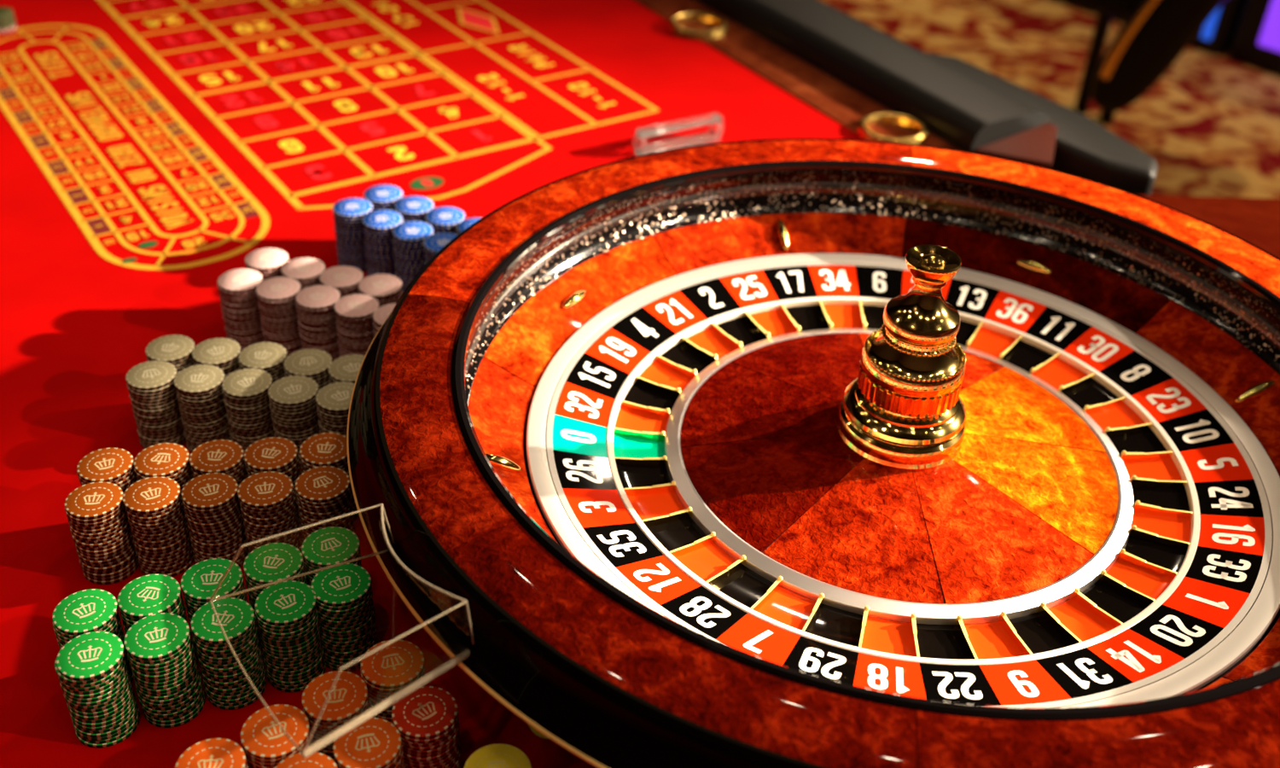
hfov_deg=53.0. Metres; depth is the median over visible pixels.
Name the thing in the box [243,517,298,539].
chip
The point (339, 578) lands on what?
print
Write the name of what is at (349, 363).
print
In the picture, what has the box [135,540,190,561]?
chip
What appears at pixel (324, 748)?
chip
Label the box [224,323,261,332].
chip
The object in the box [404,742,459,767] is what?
chip
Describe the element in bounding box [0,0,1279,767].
table
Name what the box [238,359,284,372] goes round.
chip
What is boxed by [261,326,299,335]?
chip
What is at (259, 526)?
chip
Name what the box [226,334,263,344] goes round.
chip
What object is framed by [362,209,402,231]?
chip
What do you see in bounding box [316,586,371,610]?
chip
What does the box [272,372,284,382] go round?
chip
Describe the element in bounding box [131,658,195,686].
chip
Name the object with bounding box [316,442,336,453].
print
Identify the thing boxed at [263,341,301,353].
chip
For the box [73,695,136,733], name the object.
chip
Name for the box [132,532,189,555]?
chip
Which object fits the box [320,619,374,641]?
chip
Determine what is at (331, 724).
chip
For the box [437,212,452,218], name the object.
print
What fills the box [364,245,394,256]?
chip
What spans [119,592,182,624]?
chip
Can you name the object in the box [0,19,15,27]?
chip
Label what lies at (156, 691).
chip
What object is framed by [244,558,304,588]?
chip
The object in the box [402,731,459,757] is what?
chip
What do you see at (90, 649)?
print
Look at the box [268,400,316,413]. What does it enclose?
chip
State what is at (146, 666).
chip
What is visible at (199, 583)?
chip
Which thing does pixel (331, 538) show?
print
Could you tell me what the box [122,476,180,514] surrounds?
chip
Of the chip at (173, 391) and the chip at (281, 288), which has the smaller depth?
the chip at (173, 391)
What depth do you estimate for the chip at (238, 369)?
1.08 m
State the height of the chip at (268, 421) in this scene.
0.003 m
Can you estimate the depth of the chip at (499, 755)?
0.75 m
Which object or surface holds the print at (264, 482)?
on the chip at (268, 489)
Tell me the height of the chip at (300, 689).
0.003 m
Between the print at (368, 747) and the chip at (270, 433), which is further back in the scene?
the chip at (270, 433)
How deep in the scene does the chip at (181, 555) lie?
0.95 m
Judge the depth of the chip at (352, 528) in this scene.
0.97 m
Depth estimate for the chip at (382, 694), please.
0.80 m
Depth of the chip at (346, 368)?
1.07 m
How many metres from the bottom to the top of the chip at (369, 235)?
0.003 m
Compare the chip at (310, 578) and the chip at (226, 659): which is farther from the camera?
the chip at (310, 578)
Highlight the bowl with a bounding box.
[346,138,1279,767]
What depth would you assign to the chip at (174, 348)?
1.08 m
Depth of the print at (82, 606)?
0.83 m
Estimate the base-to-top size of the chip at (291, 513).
0.003 m
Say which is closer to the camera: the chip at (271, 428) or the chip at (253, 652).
the chip at (253, 652)
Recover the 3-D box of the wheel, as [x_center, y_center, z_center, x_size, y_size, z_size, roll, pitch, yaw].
[0.197,0.069,1.007,0.760,0.100,0.760,2,35,-1]
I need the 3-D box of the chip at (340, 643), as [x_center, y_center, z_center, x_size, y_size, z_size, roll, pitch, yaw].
[-0.203,0.165,0.885,0.040,0.003,0.040,31,44,34]
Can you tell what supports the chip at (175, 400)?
on the chip at (175, 404)
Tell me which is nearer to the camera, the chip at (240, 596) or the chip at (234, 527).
the chip at (240, 596)
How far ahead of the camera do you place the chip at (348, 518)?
0.95 m
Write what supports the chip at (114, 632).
on the chip at (118, 631)
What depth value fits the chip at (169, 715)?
0.84 m
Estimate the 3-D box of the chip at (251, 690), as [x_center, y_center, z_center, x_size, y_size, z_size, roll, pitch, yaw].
[-0.273,0.196,0.863,0.040,0.003,0.040,0,35,-4]
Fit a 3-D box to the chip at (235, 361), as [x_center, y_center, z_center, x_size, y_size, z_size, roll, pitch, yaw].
[-0.358,-0.025,1.086,0.040,0.003,0.040,18,38,21]
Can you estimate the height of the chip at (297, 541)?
0.003 m
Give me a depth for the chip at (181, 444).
1.08 m
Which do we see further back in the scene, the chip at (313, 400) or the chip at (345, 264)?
the chip at (345, 264)
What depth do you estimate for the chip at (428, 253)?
1.24 m
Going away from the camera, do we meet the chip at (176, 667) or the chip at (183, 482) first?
the chip at (176, 667)
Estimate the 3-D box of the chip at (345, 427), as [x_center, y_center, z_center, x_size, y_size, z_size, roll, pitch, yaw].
[-0.243,0.024,1.048,0.040,0.003,0.040,11,36,11]
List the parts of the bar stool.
leg, leg, gold trim, seat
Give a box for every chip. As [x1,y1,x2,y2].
[0,6,12,17]
[0,11,13,20]
[0,15,14,22]
[0,17,14,24]
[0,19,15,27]
[0,22,16,29]
[0,23,16,31]
[0,26,17,34]
[52,588,117,635]
[52,611,117,638]
[52,611,118,641]
[54,615,119,644]
[54,658,121,684]
[56,622,121,647]
[56,631,124,680]
[57,656,124,691]
[58,613,121,645]
[58,624,122,649]
[58,656,123,687]
[59,655,126,694]
[59,666,127,698]
[62,664,127,702]
[63,670,129,706]
[63,675,129,709]
[64,481,123,519]
[64,502,123,523]
[66,507,125,529]
[66,676,131,712]
[66,679,132,716]
[66,687,133,720]
[67,504,124,527]
[69,511,126,533]
[69,515,127,537]
[69,518,127,541]
[69,686,133,723]
[69,693,134,727]
[69,696,135,730]
[71,524,129,547]
[72,703,137,737]
[73,527,130,551]
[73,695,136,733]
[73,707,138,740]
[74,521,128,543]
[74,531,131,554]
[75,537,133,560]
[75,714,139,747]
[76,448,133,482]
[76,535,133,558]
[76,541,133,564]
[77,465,133,483]
[77,704,139,744]
[78,469,134,486]
[78,544,134,567]
[79,547,135,571]
[79,552,135,574]
[81,473,135,488]
[81,553,137,577]
[82,558,138,581]
[82,562,139,584]
[117,574,180,618]
[117,593,181,621]
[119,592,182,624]
[120,601,183,627]
[122,476,136,492]
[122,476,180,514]
[122,599,184,628]
[123,612,190,661]
[124,494,181,517]
[124,601,186,629]
[125,360,177,390]
[125,497,182,521]
[126,501,182,524]
[126,505,183,528]
[126,628,191,664]
[127,384,174,397]
[127,507,184,531]
[127,636,191,668]
[127,643,191,672]
[128,371,177,394]
[128,387,175,401]
[128,513,185,535]
[129,391,176,404]
[129,395,176,407]
[129,516,186,538]
[129,648,194,679]
[130,520,186,541]
[131,397,177,410]
[131,401,178,413]
[131,523,186,545]
[131,639,193,675]
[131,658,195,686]
[132,404,179,417]
[132,407,179,420]
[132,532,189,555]
[132,646,195,682]
[133,411,180,423]
[133,413,180,426]
[133,442,189,477]
[133,461,189,479]
[133,526,188,547]
[133,529,189,552]
[133,655,197,689]
[133,658,197,693]
[133,667,197,696]
[134,542,191,564]
[134,669,198,700]
[135,417,181,430]
[135,464,190,481]
[135,535,190,558]
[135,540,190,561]
[136,420,181,433]
[136,465,191,483]
[136,469,191,486]
[136,546,191,568]
[136,680,199,707]
[137,423,182,436]
[137,427,183,439]
[137,429,184,442]
[137,667,199,703]
[138,549,192,571]
[138,552,193,574]
[138,686,201,714]
[139,432,184,445]
[139,436,185,447]
[139,438,186,448]
[139,554,193,576]
[139,683,202,717]
[140,674,202,710]
[140,686,203,721]
[141,690,204,724]
[143,692,205,727]
[145,334,195,362]
[145,354,191,365]
[146,357,192,368]
[174,364,224,395]
[174,738,246,767]
[175,375,225,397]
[175,389,222,401]
[176,360,193,372]
[176,391,223,404]
[176,395,223,407]
[177,398,223,411]
[177,401,224,413]
[178,404,225,417]
[179,408,226,420]
[179,410,226,424]
[180,416,226,430]
[180,472,238,510]
[180,473,192,489]
[180,558,242,601]
[181,413,226,426]
[181,420,227,433]
[181,494,238,513]
[182,424,228,436]
[182,496,238,517]
[182,574,244,605]
[182,581,244,608]
[183,427,229,440]
[183,430,229,442]
[183,584,244,610]
[184,433,230,445]
[184,499,238,520]
[184,503,239,523]
[184,506,240,527]
[185,592,245,612]
[185,596,246,617]
[186,436,230,448]
[186,441,195,449]
[186,508,241,530]
[186,512,241,534]
[186,517,242,537]
[186,587,246,615]
[188,523,244,544]
[189,439,244,473]
[189,519,243,541]
[189,527,244,547]
[189,531,244,551]
[190,535,245,557]
[190,597,254,644]
[191,462,244,477]
[191,532,245,553]
[192,337,241,366]
[192,349,241,368]
[192,450,244,475]
[192,465,245,479]
[192,470,246,482]
[192,472,246,484]
[192,540,246,559]
[192,546,246,561]
[192,616,255,647]
[192,620,255,651]
[192,628,255,654]
[193,360,238,372]
[193,546,247,562]
[193,549,248,564]
[195,552,248,566]
[195,633,258,661]
[195,636,258,664]
[196,623,257,657]
[197,638,259,668]
[197,645,259,672]
[197,645,260,675]
[199,644,261,679]
[199,659,261,686]
[200,651,261,682]
[201,666,262,692]
[202,657,262,689]
[203,662,264,696]
[203,671,264,699]
[204,680,265,706]
[205,670,265,703]
[206,677,266,709]
[217,268,262,292]
[217,284,255,296]
[219,290,255,299]
[219,292,256,302]
[219,294,257,305]
[220,298,257,308]
[221,302,258,311]
[221,303,258,314]
[221,308,259,317]
[221,309,260,320]
[221,368,272,398]
[221,388,267,401]
[222,314,260,323]
[222,315,260,326]
[223,320,261,329]
[223,364,239,374]
[223,394,268,405]
[223,396,268,408]
[223,398,269,412]
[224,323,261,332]
[224,324,261,335]
[224,367,239,377]
[225,328,261,338]
[225,403,269,415]
[225,407,270,418]
[226,332,263,342]
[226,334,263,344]
[226,337,263,347]
[226,410,271,421]
[226,413,271,424]
[226,416,272,428]
[226,418,272,431]
[227,423,273,434]
[228,426,273,437]
[229,429,273,441]
[229,432,274,444]
[231,436,274,447]
[237,471,293,508]
[238,342,287,370]
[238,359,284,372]
[238,366,284,378]
[238,488,294,511]
[238,493,294,515]
[239,366,284,375]
[240,491,296,518]
[240,500,296,522]
[240,704,309,759]
[241,503,296,525]
[241,506,296,529]
[241,730,310,763]
[242,510,296,532]
[242,512,297,535]
[242,729,310,767]
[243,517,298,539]
[243,542,303,584]
[244,248,288,271]
[244,436,297,471]
[244,455,298,473]
[244,516,298,542]
[244,524,299,545]
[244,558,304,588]
[244,567,304,591]
[245,258,289,273]
[245,265,281,277]
[245,453,299,475]
[245,461,299,477]
[245,523,299,547]
[245,529,300,549]
[245,534,300,551]
[245,570,304,593]
[245,575,305,597]
[245,738,311,767]
[246,464,300,479]
[246,469,300,482]
[246,581,306,602]
[246,738,312,767]
[247,535,301,552]
[248,576,306,599]
[254,605,316,629]
[255,580,316,625]
[255,607,316,633]
[256,276,301,302]
[256,293,296,305]
[256,297,296,308]
[256,607,317,637]
[257,301,296,311]
[257,302,296,314]
[257,611,318,640]
[257,622,319,646]
[258,308,296,317]
[258,616,319,644]
[258,623,319,651]
[259,311,296,319]
[259,313,297,323]
[260,316,297,326]
[260,319,298,329]
[260,627,320,654]
[260,631,320,657]
[260,637,320,661]
[261,323,298,332]
[261,325,299,338]
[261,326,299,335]
[261,331,300,342]
[261,636,321,664]
[261,642,322,668]
[261,645,322,671]
[262,273,282,279]
[262,335,300,344]
[262,646,322,674]
[263,337,301,347]
[263,340,301,350]
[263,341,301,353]
[264,655,324,681]
[264,658,324,685]
[265,649,324,678]
[265,663,325,688]
[267,375,318,406]
[267,662,325,692]
[268,396,315,409]
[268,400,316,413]
[269,403,316,416]
[269,405,316,419]
[270,410,317,423]
[271,413,318,426]
[271,416,318,430]
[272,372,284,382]
[272,419,318,432]
[273,423,318,436]
[273,424,319,439]
[273,430,319,442]
[274,435,302,445]
[274,751,337,767]
[281,257,325,281]
[282,268,325,284]
[283,349,331,378]
[284,369,328,379]
[284,372,329,385]
[285,373,329,383]
[295,285,340,310]
[295,465,349,502]
[295,484,350,506]
[296,302,334,314]
[296,305,334,316]
[296,308,335,319]
[296,312,335,323]
[296,314,336,325]
[296,488,350,510]
[296,493,350,512]
[296,496,350,517]
[297,319,336,331]
[297,495,351,519]
[297,501,352,523]
[297,506,352,527]
[298,320,336,329]
[298,325,337,335]
[298,326,337,337]
[298,514,353,532]
[299,331,337,344]
[299,432,347,466]
[299,453,347,468]
[299,459,348,470]
[299,507,353,529]
[299,521,353,535]
[300,279,319,287]
[300,332,337,341]
[300,337,337,347]
[300,339,338,350]
[300,464,349,472]
[300,515,354,534]
[301,343,338,352]
[301,345,338,354]
[301,347,339,357]
[301,465,348,471]
[301,518,354,538]
[301,526,360,567]
[301,670,367,722]
[302,546,360,569]
[302,702,369,733]
[302,703,368,730]
[303,552,360,573]
[303,691,368,727]
[304,551,360,575]
[304,559,361,577]
[304,564,360,581]
[309,706,369,736]
[310,563,371,606]
[310,730,323,738]
[311,734,333,744]
[312,738,332,747]
[312,740,332,750]
[315,381,354,413]
[316,404,349,415]
[316,406,348,419]
[316,409,348,422]
[316,411,347,425]
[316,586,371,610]
[316,589,372,614]
[317,587,372,617]
[317,599,372,621]
[317,748,333,755]
[318,379,329,389]
[318,418,347,429]
[318,419,347,432]
[318,420,346,435]
[318,599,372,624]
[319,599,372,628]
[319,604,373,631]
[320,266,363,290]
[320,282,358,292]
[320,608,374,635]
[320,614,374,638]
[320,618,375,645]
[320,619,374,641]
[321,624,375,649]
[321,628,375,651]
[322,630,376,656]
[323,627,377,658]
[324,638,377,662]
[324,639,377,665]
[324,658,360,669]
[325,663,360,671]
[328,354,365,383]
[331,354,339,360]
[332,197,372,218]
[332,210,372,221]
[332,717,401,767]
[333,215,362,224]
[333,218,363,226]
[333,220,363,230]
[333,294,378,319]
[334,224,363,232]
[334,226,363,236]
[334,229,364,238]
[334,305,379,322]
[334,740,401,767]
[334,748,402,767]
[335,233,364,241]
[335,235,364,244]
[335,237,365,247]
[335,315,373,325]
[335,316,373,329]
[336,241,365,250]
[336,243,365,252]
[336,245,365,255]
[336,321,373,331]
[336,323,374,335]
[336,326,374,338]
[337,250,365,258]
[337,251,366,261]
[337,254,366,264]
[337,258,366,267]
[337,260,366,269]
[337,331,374,341]
[337,333,374,344]
[337,336,372,347]
[337,339,369,350]
[337,341,367,353]
[338,346,366,355]
[339,288,358,296]
[358,273,401,298]
[358,289,401,301]
[358,290,402,304]
[360,639,424,689]
[360,668,424,692]
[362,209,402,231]
[363,185,402,204]
[363,221,402,233]
[363,227,393,236]
[363,229,393,239]
[363,232,393,242]
[364,195,403,207]
[364,236,393,245]
[364,238,394,248]
[364,240,394,251]
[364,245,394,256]
[365,244,394,254]
[365,250,395,260]
[365,252,395,262]
[365,255,395,265]
[366,259,395,267]
[366,261,395,271]
[366,261,395,273]
[366,267,395,275]
[366,664,424,696]
[367,674,424,699]
[368,684,425,710]
[368,685,424,707]
[368,693,383,702]
[369,685,426,717]
[369,704,391,714]
[372,205,394,209]
[372,302,396,326]
[373,714,392,721]
[378,292,402,307]
[391,686,458,739]
[392,221,433,243]
[392,708,458,744]
[393,233,433,245]
[393,238,424,249]
[393,241,424,251]
[393,249,424,260]
[394,196,433,215]
[394,245,424,255]
[394,248,424,257]
[394,253,424,263]
[394,257,424,269]
[395,206,434,219]
[395,257,424,266]
[395,262,421,272]
[395,265,418,274]
[395,267,416,278]
[395,269,413,280]
[395,273,411,283]
[395,744,403,767]
[401,721,458,747]
[401,721,458,750]
[402,217,425,221]
[402,719,459,754]
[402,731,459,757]
[403,735,459,762]
[403,738,459,765]
[403,740,459,767]
[404,740,459,767]
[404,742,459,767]
[424,232,457,254]
[424,247,435,255]
[425,206,465,227]
[425,220,457,230]
[432,228,457,232]
[448,752,459,767]
[452,748,460,767]
[457,217,481,233]
[464,743,531,767]
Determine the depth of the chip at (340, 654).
0.88 m
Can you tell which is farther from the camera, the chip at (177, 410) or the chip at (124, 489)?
the chip at (177, 410)
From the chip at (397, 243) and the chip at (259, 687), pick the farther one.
the chip at (397, 243)
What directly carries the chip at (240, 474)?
on the chip at (241, 476)
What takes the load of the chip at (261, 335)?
on the chip at (261, 339)
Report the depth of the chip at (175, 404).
1.05 m
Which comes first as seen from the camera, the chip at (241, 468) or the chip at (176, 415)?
the chip at (241, 468)
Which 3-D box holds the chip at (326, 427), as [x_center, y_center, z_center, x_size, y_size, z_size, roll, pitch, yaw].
[-0.243,0.027,1.050,0.040,0.003,0.040,5,35,3]
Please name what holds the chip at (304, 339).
on the chip at (334, 342)
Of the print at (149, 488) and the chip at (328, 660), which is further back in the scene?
the print at (149, 488)
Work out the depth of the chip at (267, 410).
1.05 m
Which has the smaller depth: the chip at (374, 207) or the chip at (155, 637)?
the chip at (155, 637)
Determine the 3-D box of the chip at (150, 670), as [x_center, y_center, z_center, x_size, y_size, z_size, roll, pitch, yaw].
[-0.308,0.169,0.824,0.040,0.003,0.040,-2,35,-7]
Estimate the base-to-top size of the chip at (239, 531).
0.003 m
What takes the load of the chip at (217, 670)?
on the chip at (250, 664)
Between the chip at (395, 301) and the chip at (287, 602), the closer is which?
the chip at (287, 602)
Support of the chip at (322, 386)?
on the chip
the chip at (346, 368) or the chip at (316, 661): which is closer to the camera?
the chip at (316, 661)
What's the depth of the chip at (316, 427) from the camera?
1.05 m
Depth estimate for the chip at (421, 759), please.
0.77 m
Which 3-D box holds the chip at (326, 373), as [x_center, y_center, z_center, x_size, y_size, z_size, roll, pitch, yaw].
[-0.279,-0.015,1.078,0.040,0.003,0.040,25,41,28]
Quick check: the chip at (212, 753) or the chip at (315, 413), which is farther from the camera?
the chip at (315, 413)
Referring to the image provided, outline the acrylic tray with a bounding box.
[209,503,474,758]
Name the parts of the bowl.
rim panel, apron panel, rim panel, apron panel, rim panel, rim panel, apron panel, apron panel, rim panel, rim panel, apron panel, apron panel, rim panel, apron panel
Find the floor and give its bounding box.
[820,0,1279,198]
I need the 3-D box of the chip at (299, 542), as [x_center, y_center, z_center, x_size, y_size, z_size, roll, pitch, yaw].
[-0.277,0.118,0.970,0.040,0.003,0.040,27,41,30]
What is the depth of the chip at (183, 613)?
0.86 m
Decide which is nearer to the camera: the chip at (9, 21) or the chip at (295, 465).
the chip at (295, 465)
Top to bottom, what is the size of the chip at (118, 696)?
0.003 m
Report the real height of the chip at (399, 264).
0.003 m
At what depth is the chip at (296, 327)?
1.18 m
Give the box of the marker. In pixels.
[633,112,723,155]
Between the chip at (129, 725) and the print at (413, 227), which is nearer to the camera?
the chip at (129, 725)
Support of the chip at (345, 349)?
on the chip at (344, 352)
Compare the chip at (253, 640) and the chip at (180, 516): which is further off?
the chip at (180, 516)
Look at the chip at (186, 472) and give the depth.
0.96 m
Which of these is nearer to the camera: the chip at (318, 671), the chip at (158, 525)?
the chip at (318, 671)
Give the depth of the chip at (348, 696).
0.78 m
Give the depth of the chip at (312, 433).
1.05 m
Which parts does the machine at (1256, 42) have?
light panel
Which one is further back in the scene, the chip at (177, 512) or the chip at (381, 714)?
the chip at (177, 512)
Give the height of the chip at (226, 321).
0.003 m
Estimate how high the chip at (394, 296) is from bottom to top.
0.003 m
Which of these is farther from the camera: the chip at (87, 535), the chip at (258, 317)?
the chip at (258, 317)
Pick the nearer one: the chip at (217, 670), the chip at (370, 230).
the chip at (217, 670)
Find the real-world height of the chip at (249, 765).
0.003 m
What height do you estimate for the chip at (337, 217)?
0.003 m
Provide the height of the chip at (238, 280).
0.004 m
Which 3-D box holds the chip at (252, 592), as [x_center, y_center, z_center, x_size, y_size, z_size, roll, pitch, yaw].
[-0.252,0.134,0.885,0.040,0.003,0.040,11,36,11]
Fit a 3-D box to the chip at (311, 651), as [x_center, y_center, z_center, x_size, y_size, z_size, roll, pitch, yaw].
[-0.236,0.172,0.867,0.040,0.003,0.040,-20,41,-29]
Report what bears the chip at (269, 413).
on the chip at (269, 416)
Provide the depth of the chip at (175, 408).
1.05 m
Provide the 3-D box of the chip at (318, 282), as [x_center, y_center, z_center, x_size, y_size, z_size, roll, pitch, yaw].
[-0.315,-0.102,1.206,0.040,0.003,0.040,26,41,29]
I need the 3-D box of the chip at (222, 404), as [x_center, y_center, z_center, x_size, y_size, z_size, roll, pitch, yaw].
[-0.362,0.012,1.062,0.040,0.003,0.040,-9,37,-16]
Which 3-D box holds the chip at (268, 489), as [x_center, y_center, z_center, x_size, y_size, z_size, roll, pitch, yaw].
[-0.275,0.077,0.941,0.040,0.004,0.040,-4,36,-10]
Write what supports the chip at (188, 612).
on the chip
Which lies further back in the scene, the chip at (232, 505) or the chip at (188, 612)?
the chip at (232, 505)
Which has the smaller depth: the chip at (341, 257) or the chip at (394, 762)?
the chip at (394, 762)
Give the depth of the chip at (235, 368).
1.08 m
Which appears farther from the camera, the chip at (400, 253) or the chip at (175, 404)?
the chip at (400, 253)
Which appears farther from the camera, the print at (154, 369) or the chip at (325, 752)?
the print at (154, 369)
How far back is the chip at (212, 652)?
0.82 m
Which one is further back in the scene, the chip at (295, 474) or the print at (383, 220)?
the print at (383, 220)
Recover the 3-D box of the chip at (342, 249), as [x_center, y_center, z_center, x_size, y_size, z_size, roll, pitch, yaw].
[-0.294,-0.147,1.329,0.040,0.003,0.040,18,38,21]
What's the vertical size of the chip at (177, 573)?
0.003 m
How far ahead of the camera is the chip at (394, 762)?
0.75 m
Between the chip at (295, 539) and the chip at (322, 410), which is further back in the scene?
the chip at (322, 410)
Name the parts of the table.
wooden rail, armrest, rail plate, armrest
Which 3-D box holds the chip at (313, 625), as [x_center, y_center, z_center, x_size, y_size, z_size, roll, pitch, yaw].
[-0.235,0.156,0.855,0.040,0.003,0.040,4,35,2]
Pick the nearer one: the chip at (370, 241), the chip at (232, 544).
the chip at (232, 544)
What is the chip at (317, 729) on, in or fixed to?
on the chip at (315, 731)
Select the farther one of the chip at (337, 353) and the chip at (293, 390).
the chip at (337, 353)
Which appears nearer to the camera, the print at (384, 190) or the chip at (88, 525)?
the chip at (88, 525)
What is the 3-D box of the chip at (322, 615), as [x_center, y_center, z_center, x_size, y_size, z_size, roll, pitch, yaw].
[-0.202,0.146,0.872,0.040,0.003,0.040,-26,44,-35]
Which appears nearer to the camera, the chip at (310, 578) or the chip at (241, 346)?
the chip at (310, 578)
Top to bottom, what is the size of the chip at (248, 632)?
0.003 m
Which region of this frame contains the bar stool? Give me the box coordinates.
[1058,0,1226,127]
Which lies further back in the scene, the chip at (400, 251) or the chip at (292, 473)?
the chip at (400, 251)
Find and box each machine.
[1054,0,1245,54]
[1228,0,1279,75]
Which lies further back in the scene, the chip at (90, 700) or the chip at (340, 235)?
the chip at (340, 235)
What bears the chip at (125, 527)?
on the chip at (89, 545)
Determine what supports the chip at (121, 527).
on the chip at (125, 527)
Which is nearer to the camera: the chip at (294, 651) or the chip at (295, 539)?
the chip at (294, 651)
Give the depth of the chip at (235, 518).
0.93 m
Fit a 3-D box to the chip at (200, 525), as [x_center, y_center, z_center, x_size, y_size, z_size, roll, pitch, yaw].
[-0.315,0.092,0.946,0.040,0.003,0.040,-15,39,-24]
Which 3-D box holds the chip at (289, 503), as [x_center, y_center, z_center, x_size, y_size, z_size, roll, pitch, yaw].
[-0.275,0.083,0.945,0.040,0.003,0.040,-6,36,-12]
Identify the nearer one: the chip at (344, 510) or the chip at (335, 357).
the chip at (344, 510)
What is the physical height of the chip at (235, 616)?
0.004 m
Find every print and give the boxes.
[72,602,95,618]
[76,645,102,662]
[83,492,104,504]
[93,458,115,470]
[136,586,160,601]
[140,487,161,500]
[141,368,161,378]
[144,626,168,643]
[151,453,170,464]
[161,343,179,351]
[190,372,209,382]
[197,754,223,767]
[198,482,219,495]
[200,570,222,584]
[206,346,224,354]
[207,448,226,460]
[211,610,234,626]
[232,274,248,282]
[238,377,255,387]
[254,481,275,494]
[255,349,272,359]
[259,254,274,261]
[261,447,280,458]
[261,721,286,739]
[262,554,284,568]
[271,283,286,290]
[273,593,296,609]
[283,384,301,394]
[295,263,311,271]
[299,356,316,366]
[309,291,325,299]
[313,475,332,488]
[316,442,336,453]
[320,537,341,551]
[322,685,347,703]
[329,576,351,590]
[331,390,349,401]
[334,272,349,279]
[343,362,360,372]
[345,203,360,209]
[348,301,365,308]
[354,733,379,752]
[372,280,388,288]
[375,215,389,221]
[376,190,389,196]
[381,653,404,669]
[405,226,420,233]
[407,201,421,207]
[412,701,436,720]
[436,238,450,245]
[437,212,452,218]
[487,760,508,767]
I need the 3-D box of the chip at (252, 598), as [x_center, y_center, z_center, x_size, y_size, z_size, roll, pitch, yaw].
[-0.252,0.139,0.889,0.040,0.003,0.040,9,35,9]
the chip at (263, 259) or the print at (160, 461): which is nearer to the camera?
the print at (160, 461)
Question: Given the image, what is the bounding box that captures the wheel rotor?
[526,244,1279,707]
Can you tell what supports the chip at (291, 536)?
on the chip at (291, 539)
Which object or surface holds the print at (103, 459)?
on the chip at (106, 464)
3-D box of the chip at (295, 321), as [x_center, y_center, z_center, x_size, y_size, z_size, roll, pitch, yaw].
[-0.331,-0.065,1.186,0.040,0.003,0.040,10,35,9]
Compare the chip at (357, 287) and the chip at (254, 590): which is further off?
the chip at (357, 287)
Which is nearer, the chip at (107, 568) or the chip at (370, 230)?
the chip at (107, 568)
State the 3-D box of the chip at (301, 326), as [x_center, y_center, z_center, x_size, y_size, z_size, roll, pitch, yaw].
[-0.293,-0.059,1.175,0.040,0.003,0.040,9,35,8]
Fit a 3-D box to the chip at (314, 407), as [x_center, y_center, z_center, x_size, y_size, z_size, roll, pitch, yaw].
[-0.282,0.014,1.048,0.040,0.003,0.040,9,35,9]
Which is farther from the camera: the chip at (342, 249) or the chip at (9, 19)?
the chip at (9, 19)
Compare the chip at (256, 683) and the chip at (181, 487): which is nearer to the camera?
the chip at (256, 683)
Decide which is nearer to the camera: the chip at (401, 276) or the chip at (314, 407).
the chip at (314, 407)
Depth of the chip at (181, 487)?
0.97 m
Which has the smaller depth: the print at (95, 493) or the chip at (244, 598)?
the chip at (244, 598)
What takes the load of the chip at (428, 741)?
on the chip at (404, 741)
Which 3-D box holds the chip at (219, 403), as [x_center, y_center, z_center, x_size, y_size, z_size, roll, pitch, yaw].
[-0.361,0.010,1.060,0.040,0.003,0.040,-13,38,-21]
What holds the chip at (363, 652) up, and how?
on the chip at (328, 656)
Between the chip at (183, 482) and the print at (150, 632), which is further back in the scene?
the chip at (183, 482)
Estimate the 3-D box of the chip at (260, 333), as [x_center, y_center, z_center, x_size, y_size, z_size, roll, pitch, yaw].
[-0.370,-0.055,1.209,0.040,0.003,0.040,18,38,20]
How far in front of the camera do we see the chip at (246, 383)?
1.05 m
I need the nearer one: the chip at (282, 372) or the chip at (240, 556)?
the chip at (240, 556)
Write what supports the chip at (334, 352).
on the chip at (337, 353)
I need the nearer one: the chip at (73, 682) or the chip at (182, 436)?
the chip at (73, 682)
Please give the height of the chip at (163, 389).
0.003 m
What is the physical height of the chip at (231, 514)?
0.003 m
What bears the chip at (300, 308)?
on the chip at (333, 311)
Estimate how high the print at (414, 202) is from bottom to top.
0.001 m
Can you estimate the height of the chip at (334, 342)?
0.003 m
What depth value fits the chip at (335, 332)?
1.16 m
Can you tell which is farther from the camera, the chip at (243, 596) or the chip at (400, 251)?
the chip at (400, 251)
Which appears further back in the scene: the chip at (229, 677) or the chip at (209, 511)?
the chip at (209, 511)
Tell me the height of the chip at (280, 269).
0.003 m
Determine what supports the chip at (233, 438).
on the chip at (241, 445)
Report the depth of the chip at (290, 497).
0.93 m
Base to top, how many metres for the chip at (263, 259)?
0.004 m
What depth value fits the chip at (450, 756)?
0.78 m
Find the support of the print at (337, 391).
on the chip at (335, 398)
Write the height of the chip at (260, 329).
0.003 m
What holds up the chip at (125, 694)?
on the chip at (90, 714)
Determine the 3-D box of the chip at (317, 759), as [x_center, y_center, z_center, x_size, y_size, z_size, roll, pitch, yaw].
[-0.192,0.227,0.734,0.040,0.004,0.040,29,42,32]
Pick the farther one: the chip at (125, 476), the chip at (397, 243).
the chip at (397, 243)
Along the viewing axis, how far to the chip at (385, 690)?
0.80 m
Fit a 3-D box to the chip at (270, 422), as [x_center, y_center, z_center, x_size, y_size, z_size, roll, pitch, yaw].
[-0.323,0.027,1.067,0.040,0.003,0.040,5,35,2]
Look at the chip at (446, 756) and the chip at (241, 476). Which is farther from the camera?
the chip at (241, 476)
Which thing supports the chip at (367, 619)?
on the chip at (339, 633)
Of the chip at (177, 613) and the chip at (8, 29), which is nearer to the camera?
the chip at (177, 613)

